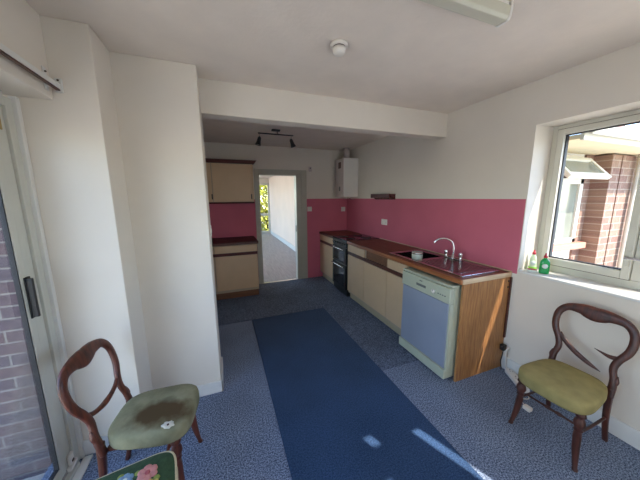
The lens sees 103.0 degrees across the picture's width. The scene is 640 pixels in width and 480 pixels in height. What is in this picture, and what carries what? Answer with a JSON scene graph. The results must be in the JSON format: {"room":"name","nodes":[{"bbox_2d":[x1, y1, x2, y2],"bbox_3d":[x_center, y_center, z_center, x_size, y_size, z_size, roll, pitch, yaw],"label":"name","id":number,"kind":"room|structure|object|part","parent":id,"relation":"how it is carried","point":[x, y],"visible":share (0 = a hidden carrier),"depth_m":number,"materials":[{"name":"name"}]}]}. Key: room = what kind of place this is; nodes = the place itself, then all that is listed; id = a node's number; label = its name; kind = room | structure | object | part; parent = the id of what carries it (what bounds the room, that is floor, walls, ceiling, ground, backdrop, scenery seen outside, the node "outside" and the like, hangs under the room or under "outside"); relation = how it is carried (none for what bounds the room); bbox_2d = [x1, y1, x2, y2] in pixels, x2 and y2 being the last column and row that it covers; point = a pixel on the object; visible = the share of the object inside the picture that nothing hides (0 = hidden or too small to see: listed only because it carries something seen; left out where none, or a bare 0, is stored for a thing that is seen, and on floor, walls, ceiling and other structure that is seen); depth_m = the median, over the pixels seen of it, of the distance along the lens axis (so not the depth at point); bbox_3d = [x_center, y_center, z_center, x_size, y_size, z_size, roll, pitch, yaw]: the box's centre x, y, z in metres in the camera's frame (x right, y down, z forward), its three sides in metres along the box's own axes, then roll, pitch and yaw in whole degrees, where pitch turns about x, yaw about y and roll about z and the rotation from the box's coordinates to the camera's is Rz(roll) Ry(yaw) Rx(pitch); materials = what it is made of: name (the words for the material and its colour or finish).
{"room":"kitchen","nodes":[
{"label":"kitchen","id":0,"kind":"room"},
{"bbox_2d":[0,0,52,99],"bbox_3d":[-1.095,0.295,0.374,0.298,2.450,2.183,-4,10,-21],"label":"wall","id":1,"kind":"structure","parent":0,"point":[20,25],"depth_m":1.12,"materials":[{"name":"white paint"}]},
{"bbox_2d":[0,43,63,92],"bbox_3d":[-0.958,-0.634,0.328,0.048,0.105,2.082,-4,10,-21],"label":"rail","id":2,"kind":"object","parent":1,"relation":"attached to","point":[57,84],"visible":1,"depth_m":1.11,"materials":[{"name":"grey metal"}]},
{"bbox_2d":[0,90,92,479],"bbox_3d":[-1.113,0.482,0.420,0.155,2.066,2.143,-4,10,-21],"label":"door","id":3,"kind":"structure","parent":1,"relation":"in","point":[46,442],"depth_m":1.27,"materials":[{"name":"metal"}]},
{"bbox_3d":[-1.233,0.443,0.707,0.006,1.830,1.150,-4,10,-21],"label":"glass","id":4,"kind":"part","parent":3,"relation":"part of","materials":[{"name":"clear glass"}]},
{"bbox_3d":[-1.427,0.284,1.268,0.034,0.210,0.040,-4,10,-21],"label":"pull handle","id":5,"kind":"part","parent":3,"relation":"part of","materials":[{"name":"black plastic"}]},
{"bbox_2d":[3,15,152,440],"bbox_3d":[-1.459,0.075,1.700,0.390,2.450,0.587,-4,10,-21],"label":"wall","id":6,"kind":"structure","parent":0,"point":[73,137],"depth_m":1.42,"materials":[{"name":"white paint"}]},
{"bbox_2d":[83,357,223,455],"bbox_3d":[-1.088,1.228,1.917,0.287,0.100,1.008,6,11,34],"label":"baseboard","id":7,"kind":"structure","parent":6,"relation":"attached to","point":[216,386],"depth_m":2.04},
{"bbox_2d":[259,178,268,182],"bbox_3d":[-4.527,-1.317,10.289,4.950,2.400,0.200,-4,10,-21],"label":"wall","id":8,"kind":"structure","parent":0,"point":[261,180],"depth_m":10.81,"materials":[{"name":"white paint"}]},
{"bbox_2d":[259,183,270,233],"bbox_3d":[-2.447,-1.353,11.014,0.550,2.200,0.060,-4,10,-21],"label":"door","id":9,"kind":"structure","parent":8,"relation":"in","point":[267,184],"depth_m":11.06,"materials":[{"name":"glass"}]},
{"bbox_2d":[204,142,346,277],"bbox_3d":[-0.948,-0.420,4.629,3.139,2.450,0.123,-4,10,-21],"label":"wall","id":10,"kind":"structure","parent":0,"point":[226,220],"depth_m":4.63,"materials":[{"name":"paint"}]},
{"bbox_2d":[205,158,255,203],"bbox_3d":[-1.622,-0.917,4.035,1.189,0.673,0.335,-4,10,-21],"label":"upper cabinet","id":11,"kind":"object","parent":10,"relation":"attached to","point":[229,181],"visible":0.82,"depth_m":3.97,"materials":[{"name":"beige wood"}]},
{"bbox_3d":[-1.891,-0.859,3.803,0.495,0.580,0.017,-4,10,-21],"label":"door","id":12,"kind":"part","parent":11,"relation":"part of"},
{"bbox_3d":[-1.624,-1.222,3.984,1.189,0.055,0.335,-4,10,-21],"label":"cornice","id":13,"kind":"part","parent":11,"relation":"part of","materials":[{"name":"brown wood"}]},
{"bbox_3d":[-1.377,-0.896,3.996,0.575,0.580,0.017,-4,10,-21],"label":"door","id":14,"kind":"part","parent":11,"relation":"part of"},
{"bbox_2d":[254,169,307,283],"bbox_3d":[-0.710,-0.243,4.741,0.944,2.060,0.165,-4,10,-21],"label":"door frame","id":15,"kind":"structure","parent":10,"relation":"in","point":[300,188],"depth_m":4.71,"materials":[{"name":"grey paint"}]},
{"bbox_2d":[269,176,294,245],"bbox_3d":[-0.966,-0.995,8.213,0.200,2.400,6.670,-4,10,-21],"label":"wall","id":16,"kind":"structure","parent":0,"point":[281,188],"depth_m":8.71,"materials":[{"name":"white paint"}]},
{"bbox_2d":[270,231,295,251],"bbox_3d":[-1.028,0.140,8.279,0.018,0.140,6.450,-4,10,-21],"label":"baseboard","id":17,"kind":"structure","parent":16,"relation":"attached to","point":[287,243],"depth_m":8.76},
{"bbox_2d":[25,0,639,150],"bbox_3d":[-0.047,-1.308,2.116,3.692,0.120,5.130,-4,10,-21],"label":"ceiling","id":18,"kind":"structure","parent":0,"point":[415,54],"depth_m":1.48,"materials":[{"name":"white paint"}]},
{"bbox_2d":[255,129,295,147],"bbox_3d":[-0.581,-1.340,3.352,0.546,0.218,0.075,-4,10,-21],"label":"track light","id":19,"kind":"object","parent":18,"relation":"attached to","point":[258,142],"visible":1,"depth_m":3.32,"materials":[{"name":"black plastic"}]},
{"bbox_2d":[198,78,447,139],"bbox_3d":[0.216,-1.171,2.391,2.440,0.246,0.132,-4,10,-21],"label":"ceiling beam","id":20,"kind":"structure","parent":18,"relation":"attached to","point":[220,100],"depth_m":2.23,"materials":[{"name":"white paint"}]},
{"bbox_2d":[330,39,347,56],"bbox_3d":[0.111,-1.113,1.488,0.104,0.058,0.104,-4,10,-21],"label":"smoke detector","id":21,"kind":"object","parent":18,"relation":"attached to","point":[338,46],"visible":1,"depth_m":1.46,"materials":[{"name":"white plastic"}]},
{"bbox_2d":[419,0,513,27],"bbox_3d":[0.303,-1.024,0.990,1.227,0.075,0.087,-4,10,-21],"label":"fluorescent light","id":22,"kind":"object","parent":18,"relation":"attached to","point":[497,13],"visible":1,"depth_m":1.14,"materials":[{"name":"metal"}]},
{"bbox_2d":[79,234,639,479],"bbox_3d":[-2.263,0.791,5.221,5.339,0.124,11.800,-4,10,-21],"label":"floor","id":23,"kind":"structure","parent":0,"point":[238,426],"depth_m":1.85,"materials":[{"name":"blue carpet"}]},
{"bbox_2d":[57,338,202,479],"bbox_3d":[-0.955,0.944,1.392,0.511,0.837,0.394,-2,10,-12],"label":"dining chair","id":24,"kind":"object","parent":23,"relation":"on","point":[161,416],"visible":0.94,"depth_m":1.30,"materials":[{"name":"green fabric"}]},
{"bbox_3d":[-1.137,0.783,1.325,0.140,0.494,0.394,-2,10,-12],"label":"frame","id":25,"kind":"part","parent":24,"relation":"part of","materials":[{"name":"brown wood"}]},
{"bbox_3d":[-1.088,1.185,1.257,0.086,0.408,0.032,-2,10,-12],"label":"leg","id":26,"kind":"part","parent":24,"relation":"part of","materials":[{"name":"brown wood"}]},
{"bbox_3d":[-1.129,0.832,1.335,0.028,0.065,0.278,-2,10,-12],"label":"cross rail","id":27,"kind":"part","parent":24,"relation":"part of","materials":[{"name":"brown wood"}]},
{"bbox_3d":[-0.918,1.006,1.411,0.328,0.018,0.266,-2,10,-12],"label":"seat rail","id":28,"kind":"part","parent":24,"relation":"part of","materials":[{"name":"brown wood"}]},
{"bbox_3d":[-1.148,1.141,1.528,0.086,0.408,0.032,-2,10,-12],"label":"leg","id":29,"kind":"part","parent":24,"relation":"part of","materials":[{"name":"brown wood"}]},
{"bbox_3d":[-0.898,0.955,1.407,0.396,0.097,0.352,-2,10,-12],"label":"seat","id":30,"kind":"part","parent":24,"relation":"part of","materials":[{"name":"green fabric"}]},
{"bbox_3d":[-0.734,1.190,1.330,0.064,0.364,0.062,-2,10,-12],"label":"leg","id":31,"kind":"part","parent":24,"relation":"part of","materials":[{"name":"brown wood"}]},
{"bbox_3d":[-0.797,1.143,1.613,0.064,0.364,0.062,-2,10,-12],"label":"leg","id":32,"kind":"part","parent":24,"relation":"part of","materials":[{"name":"brown wood"}]},
{"bbox_2d":[96,451,177,479],"bbox_3d":[-0.738,1.192,0.965,0.382,0.479,0.362,-6,11,-30],"label":"stool","id":33,"kind":"object","parent":23,"relation":"on","point":[162,465],"visible":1,"depth_m":1.05,"materials":[{"name":"green fabric"}]},
{"bbox_2d":[109,51,220,389],"bbox_3d":[-1.111,0.028,1.967,0.494,2.450,0.330,-4,10,-21],"label":"wall pier","id":34,"kind":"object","parent":23,"relation":"on","point":[158,107],"visible":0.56,"depth_m":1.78,"materials":[{"name":"white paint"}]},
{"bbox_2d":[212,244,258,299],"bbox_3d":[-1.587,0.471,4.128,1.075,0.868,0.595,-4,10,-21],"label":"base cabinet","id":35,"kind":"object","parent":23,"relation":"on","point":[235,266],"visible":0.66,"depth_m":3.93,"materials":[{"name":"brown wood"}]},
{"bbox_2d":[212,236,257,246],"bbox_3d":[-1.590,0.025,4.051,1.115,0.038,0.619,-4,10,-21],"label":"countertop","id":36,"kind":"structure","parent":35,"relation":"on","point":[225,241],"depth_m":3.96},
{"bbox_3d":[-1.487,0.230,3.816,1.075,0.045,0.014,-4,10,-21],"label":"grip rail","id":37,"kind":"part","parent":35,"relation":"part of","materials":[{"name":"brown wood"}]},
{"bbox_3d":[-1.276,0.138,3.880,0.617,0.107,0.017,-4,10,-21],"label":"drawer","id":38,"kind":"part","parent":35,"relation":"part of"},
{"bbox_3d":[-1.273,0.502,3.941,0.617,0.533,0.017,-4,10,-21],"label":"door","id":39,"kind":"part","parent":35,"relation":"part of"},
{"bbox_2d":[320,234,333,283],"bbox_3d":[0.377,0.337,4.840,0.555,0.868,0.652,-4,10,-21],"label":"base cabinet","id":40,"kind":"object","parent":23,"relation":"on","point":[326,250],"visible":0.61,"depth_m":4.73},
{"bbox_3d":[0.130,0.062,4.699,0.026,0.044,0.652,-4,10,-21],"label":"grip rail","id":41,"kind":"part","parent":40,"relation":"part of","materials":[{"name":"brown wood"}]},
{"bbox_3d":[0.123,-0.015,4.684,0.017,0.106,0.646,-4,10,-21],"label":"drawer","id":42,"kind":"part","parent":40,"relation":"part of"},
{"bbox_3d":[0.126,0.370,4.748,0.017,0.573,0.646,-4,10,-21],"label":"door","id":43,"kind":"part","parent":40,"relation":"part of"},
{"bbox_2d":[319,230,359,237],"bbox_3d":[0.380,-0.114,4.769,0.600,0.041,0.662,-4,10,-21],"label":"countertop","id":44,"kind":"structure","parent":40,"relation":"on","point":[330,234],"depth_m":4.71,"materials":[{"name":"brown laminate"}]},
{"bbox_2d":[331,234,378,296],"bbox_3d":[0.568,0.402,4.280,0.633,0.922,0.514,-4,10,-21],"label":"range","id":45,"kind":"object","parent":23,"relation":"on","point":[340,246],"visible":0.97,"depth_m":4.12,"materials":[{"name":"black metal"}]},
{"bbox_3d":[0.309,0.577,4.208,0.003,0.285,0.380,-4,10,-21],"label":"glass","id":46,"kind":"part","parent":45,"relation":"part of","materials":[{"name":"black glass"}]},
{"bbox_3d":[0.306,0.239,4.152,0.003,0.150,0.380,-4,10,-21],"label":"glass","id":47,"kind":"part","parent":45,"relation":"part of","materials":[{"name":"black glass"}]},
{"bbox_3d":[0.321,0.561,4.210,0.025,0.395,0.500,-4,10,-21],"label":"oven door","id":48,"kind":"part","parent":45,"relation":"part of","materials":[{"name":"black glass"}]},
{"bbox_3d":[0.318,0.223,4.154,0.025,0.260,0.500,-4,10,-21],"label":"oven door","id":49,"kind":"part","parent":45,"relation":"part of","materials":[{"name":"black glass"}]},
{"bbox_3d":[0.319,0.039,4.124,0.020,0.093,0.506,-4,10,-21],"label":"control panel","id":50,"kind":"part","parent":45,"relation":"part of","materials":[{"name":"black ceramic"}]},
{"bbox_2d":[333,234,378,241],"bbox_3d":[0.585,-0.039,4.214,0.590,0.023,0.514,-4,10,-21],"label":"cooktop","id":51,"kind":"object","parent":45,"relation":"in","point":[342,238],"depth_m":4.16,"materials":[{"name":"black glass"}]},
{"bbox_2d":[347,244,365,308],"bbox_3d":[0.772,0.505,3.824,0.555,0.868,0.482,-4,10,-21],"label":"base cabinet","id":52,"kind":"object","parent":23,"relation":"on","point":[355,286],"visible":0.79,"depth_m":3.69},
{"bbox_3d":[0.524,0.230,3.683,0.026,0.044,0.482,-4,10,-21],"label":"grip rail","id":53,"kind":"part","parent":52,"relation":"part of","materials":[{"name":"brown wood"}]},
{"bbox_3d":[0.521,0.538,3.732,0.017,0.573,0.476,-4,10,-21],"label":"door","id":54,"kind":"part","parent":52,"relation":"part of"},
{"bbox_3d":[0.518,0.152,3.667,0.017,0.106,0.476,-4,10,-21],"label":"drawer","id":55,"kind":"part","parent":52,"relation":"part of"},
{"bbox_2d":[252,308,483,479],"bbox_3d":[0.130,1.239,2.072,1.000,0.008,3.050,-4,10,-21],"label":"carpet runner","id":56,"kind":"object","parent":23,"relation":"on","point":[339,416],"visible":1,"depth_m":1.86,"materials":[{"name":"blue carpet"}]},
{"bbox_2d":[363,250,409,335],"bbox_3d":[1.013,0.607,3.201,0.555,0.868,0.866,-4,10,-21],"label":"base cabinet","id":57,"kind":"object","parent":23,"relation":"on","point":[383,285],"visible":0.58,"depth_m":3.07,"materials":[{"name":"brown wood"}]},
{"bbox_3d":[0.700,0.614,3.269,0.017,0.573,0.512,-4,10,-21],"label":"door","id":58,"kind":"part","parent":57,"relation":"part of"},
{"bbox_3d":[0.766,0.333,3.060,0.026,0.044,0.866,-4,10,-21],"label":"grip rail","id":59,"kind":"part","parent":57,"relation":"part of","materials":[{"name":"brown wood"}]},
{"bbox_3d":[0.855,0.680,2.870,0.017,0.573,0.342,-4,10,-21],"label":"door","id":60,"kind":"part","parent":57,"relation":"part of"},
{"bbox_3d":[0.852,0.294,2.806,0.017,0.106,0.342,-4,10,-21],"label":"drawer","id":61,"kind":"part","parent":57,"relation":"part of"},
{"bbox_2d":[347,238,511,284],"bbox_3d":[1.047,0.164,3.051,0.600,0.051,2.006,-4,10,-21],"label":"countertop","id":62,"kind":"structure","parent":57,"relation":"on","point":[382,247],"depth_m":2.65,"materials":[{"name":"brown laminate"}]},
{"bbox_2d":[389,249,499,276],"bbox_3d":[1.212,0.293,2.654,0.472,0.174,0.997,-4,10,-21],"label":"sink","id":63,"kind":"object","parent":62,"relation":"in","point":[437,261],"visible":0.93,"depth_m":2.47,"materials":[{"name":"metal"}]},
{"bbox_3d":[1.105,0.254,2.901,0.358,0.170,0.338,-4,10,-21],"label":"bowl","id":64,"kind":"part","parent":63,"relation":"part of","materials":[{"name":"metal"}]},
{"bbox_2d":[412,251,422,259],"bbox_3d":[1.078,0.238,2.829,0.121,0.217,0.121,-4,10,-21],"label":"bowl","id":65,"kind":"object","parent":63,"relation":"in","point":[415,254],"visible":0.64,"depth_m":2.78,"materials":[{"name":"metal"}]},
{"bbox_2d":[434,238,462,260],"bbox_3d":[1.373,0.086,2.700,0.290,0.223,0.125,8,13,42],"label":"mixer tap","id":66,"kind":"object","parent":62,"relation":"on","point":[446,251],"visible":0.98,"depth_m":2.67,"materials":[{"name":"silver metal"}]},
{"bbox_3d":[1.328,0.086,2.705,0.221,0.223,0.051,4,10,24],"label":"spout","id":67,"kind":"part","parent":66,"relation":"part of","materials":[{"name":"silver metal"}]},
{"bbox_2d":[399,267,461,378],"bbox_3d":[1.229,0.732,2.496,0.626,0.852,0.598,-4,10,-21],"label":"dishwasher","id":68,"kind":"object","parent":23,"relation":"on","point":[430,303],"visible":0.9,"depth_m":2.29,"materials":[{"name":"white plastic"}]},
{"bbox_3d":[0.975,0.776,2.408,0.039,0.582,0.564,-4,10,-21],"label":"door","id":69,"kind":"part","parent":68,"relation":"part of","materials":[{"name":"metal"}]},
{"bbox_3d":[0.971,0.419,2.344,0.045,0.133,0.590,-4,10,-21],"label":"control panel","id":70,"kind":"part","parent":68,"relation":"part of","materials":[{"name":"white plastic"}]},
{"bbox_3d":[1.238,0.321,2.431,0.600,0.020,0.598,-4,10,-21],"label":"lid","id":71,"kind":"part","parent":68,"relation":"part of","materials":[{"name":"white plastic"}]},
{"bbox_3d":[1.081,0.824,2.142,0.033,0.590,0.015,-4,10,-21],"label":"trim","id":72,"kind":"part","parent":68,"relation":"part of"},
{"bbox_2d":[453,277,512,381],"bbox_3d":[1.418,0.770,2.209,0.570,0.870,0.031,-4,10,-21],"label":"end panel","id":73,"kind":"object","parent":23,"relation":"on","point":[484,306],"visible":0.93,"depth_m":2.20,"materials":[{"name":"brown wood"}]},
{"bbox_2d":[499,343,506,368],"bbox_3d":[1.653,1.065,2.318,0.064,0.241,0.043,-4,10,-21],"label":"plug","id":74,"kind":"object","parent":23,"relation":"on","point":[503,346],"visible":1,"depth_m":2.29,"materials":[{"name":"plastic"}]},
{"bbox_2d":[505,347,529,392],"bbox_3d":[1.674,1.098,2.167,0.060,0.226,0.292,1,10,9],"label":"lead","id":75,"kind":"object","parent":23,"relation":"on","point":[512,375],"visible":0.69,"depth_m":2.21,"materials":[{"name":"white plastic"}]},
{"bbox_2d":[522,396,532,412],"bbox_3d":[1.584,1.236,1.959,0.062,0.029,0.225,6,11,32],"label":"plug","id":76,"kind":"object","parent":23,"relation":"on","point":[526,407],"visible":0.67,"depth_m":1.88,"materials":[{"name":"white plastic"}]},
{"bbox_2d":[508,303,639,472],"bbox_3d":[1.594,0.878,1.640,0.506,0.849,0.414,-4,10,-23],"label":"dining chair","id":77,"kind":"object","parent":23,"relation":"on","point":[574,390],"visible":1,"depth_m":1.57,"materials":[{"name":"green fabric"}]},
{"bbox_3d":[1.362,1.106,1.748,0.065,0.360,0.065,-4,10,-23],"label":"leg","id":78,"kind":"part","parent":77,"relation":"part of","materials":[{"name":"brown wood"}]},
{"bbox_3d":[1.547,0.904,1.624,0.404,0.096,0.371,-4,10,-23],"label":"seat","id":79,"kind":"part","parent":77,"relation":"part of","materials":[{"name":"green fabric"}]},
{"bbox_3d":[1.483,1.152,1.467,0.065,0.360,0.065,-4,10,-23],"label":"leg","id":80,"kind":"part","parent":77,"relation":"part of","materials":[{"name":"brown wood"}]},
{"bbox_3d":[1.744,0.744,1.722,0.023,0.157,0.250,-3,10,-14],"label":"cross rail","id":81,"kind":"part","parent":77,"relation":"part of","materials":[{"name":"brown wood"}]},
{"bbox_3d":[1.768,0.696,1.685,0.125,0.509,0.414,-4,10,-23],"label":"frame","id":82,"kind":"part","parent":77,"relation":"part of","materials":[{"name":"brown wood"}]},
{"bbox_3d":[1.819,1.107,1.612,0.088,0.404,0.033,-4,10,-23],"label":"leg","id":83,"kind":"part","parent":77,"relation":"part of","materials":[{"name":"brown wood"}]},
{"bbox_2d":[347,42,639,430],"bbox_3d":[1.550,-0.152,2.926,0.293,2.450,5.130,-4,10,-21],"label":"wall","id":84,"kind":"structure","parent":0,"point":[480,187],"depth_m":2.20,"materials":[{"name":"white paint"}]},
{"bbox_2d":[335,148,357,199],"bbox_3d":[0.488,-1.206,4.695,0.310,0.930,0.340,-4,10,-21],"label":"boiler","id":85,"kind":"object","parent":84,"relation":"attached to","point":[346,168],"visible":1,"depth_m":4.57,"materials":[{"name":"white metal"}]},
{"bbox_3d":[0.356,-1.131,4.656,0.014,0.669,0.330,-4,10,-21],"label":"panel","id":86,"kind":"part","parent":85,"relation":"part of","materials":[{"name":"white metal"}]},
{"bbox_3d":[0.497,-1.141,4.709,0.292,0.675,0.340,-4,10,-21],"label":"casing","id":87,"kind":"part","parent":85,"relation":"part of","materials":[{"name":"white metal"}]},
{"bbox_2d":[371,194,395,199],"bbox_3d":[0.947,-0.657,3.862,0.108,0.085,0.490,-4,10,-21],"label":"wall shelf","id":88,"kind":"object","parent":84,"relation":"attached to","point":[375,196],"visible":1,"depth_m":3.77,"materials":[{"name":"brown wood"}]},
{"bbox_2d":[381,219,386,224],"bbox_3d":[0.994,-0.278,3.943,0.014,0.087,0.147,-4,10,-21],"label":"wall socket","id":89,"kind":"object","parent":84,"relation":"attached to","point":[383,221],"visible":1,"depth_m":3.93,"materials":[{"name":"white plastic"}]},
{"bbox_2d":[502,356,639,450],"bbox_3d":[2.011,1.260,1.528,0.014,0.120,1.795,-4,10,-21],"label":"baseboard","id":90,"kind":"structure","parent":84,"relation":"attached to","point":[623,431],"depth_m":1.67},
{"bbox_2d":[517,109,639,302],"bbox_3d":[2.140,-0.179,1.406,0.355,1.237,1.655,-4,10,-21],"label":"window","id":91,"kind":"structure","parent":84,"relation":"in","point":[623,282],"depth_m":1.90,"materials":[{"name":"white plastic"}]},
{"bbox_2d":[527,268,536,271],"bbox_3d":[1.783,0.254,2.139,0.060,0.022,0.040,5,11,29],"label":"sponge","id":92,"kind":"object","parent":91,"relation":"on","point":[528,269],"visible":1,"depth_m":2.13,"materials":[{"name":"fabric"}]},
{"bbox_2d":[528,250,536,268],"bbox_3d":[1.823,0.170,2.173,0.057,0.174,0.044,8,12,40],"label":"bottle","id":93,"kind":"object","parent":91,"relation":"on","point":[533,259],"visible":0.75,"depth_m":2.16,"materials":[{"name":"plastic"}]},
{"bbox_2d":[538,253,549,273],"bbox_3d":[1.830,0.190,2.070,0.066,0.169,0.048,6,12,34],"label":"bottle","id":94,"kind":"object","parent":91,"relation":"on","point":[544,265],"visible":1,"depth_m":2.06,"materials":[{"name":"green plastic"}]},
{"bbox_3d":[2.087,0.382,1.478,0.233,0.017,1.615,-4,10,-21],"label":"sill","id":95,"kind":"part","parent":91,"relation":"part of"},
{"bbox_3d":[2.027,-0.303,1.891,0.064,1.087,0.521,-4,10,-21],"label":"sash","id":96,"kind":"part","parent":91,"relation":"part of","materials":[{"name":"white plastic"}]},
{"bbox_3d":[2.082,0.133,1.682,0.038,0.110,0.101,-4,10,-21],"label":"handle","id":97,"kind":"part","parent":91,"relation":"part of","materials":[{"name":"white plastic"}]},
{"label":"outside","id":98,"kind":"structure","parent":0,"visible":0},
{"bbox_3d":[2.896,0.780,6.678,70.000,0.250,70.000,-4,10,-21],"label":"ground","id":99,"kind":"structure","parent":98,"visible":0},
{"bbox_2d":[0,221,26,477],"bbox_3d":[-3.545,-0.058,0.921,4.033,3.400,0.350,-4,10,-21],"label":"wall","id":100,"kind":"structure","parent":99,"relation":"on","point":[13,344],"depth_m":1.52,"materials":[{"name":"brown brick"}]},
{"bbox_2d":[260,185,268,230],"bbox_3d":[-2.908,-2.071,13.953,3.578,3.494,2.215,-4,10,-21],"label":"tree","id":101,"kind":"object","parent":99,"relation":"on","point":[263,191],"visible":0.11,"depth_m":13.35,"materials":[{"name":"green plant"}]},
{"bbox_2d":[552,126,639,267],"bbox_3d":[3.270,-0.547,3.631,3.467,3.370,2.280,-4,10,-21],"label":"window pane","id":102,"kind":"object","parent":99,"relation":"on","point":[602,171],"visible":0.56,"depth_m":2.78,"materials":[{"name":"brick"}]},
{"bbox_3d":[2.513,-0.296,2.712,0.640,0.590,0.008,-4,10,-21],"label":"glass","id":103,"kind":"part","parent":102,"relation":"part of","materials":[{"name":"clear glass"}]},
{"bbox_3d":[2.441,0.088,2.709,1.148,0.065,0.100,-4,10,-21],"label":"window sill","id":104,"kind":"part","parent":102,"relation":"part of","materials":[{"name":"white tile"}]},
{"bbox_2d":[564,156,611,179],"bbox_3d":[2.569,-0.717,2.515,0.700,0.232,0.214,-4,10,-21],"label":"window","id":105,"kind":"structure","parent":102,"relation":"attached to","point":[576,168],"depth_m":2.52,"materials":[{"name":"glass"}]}
]}

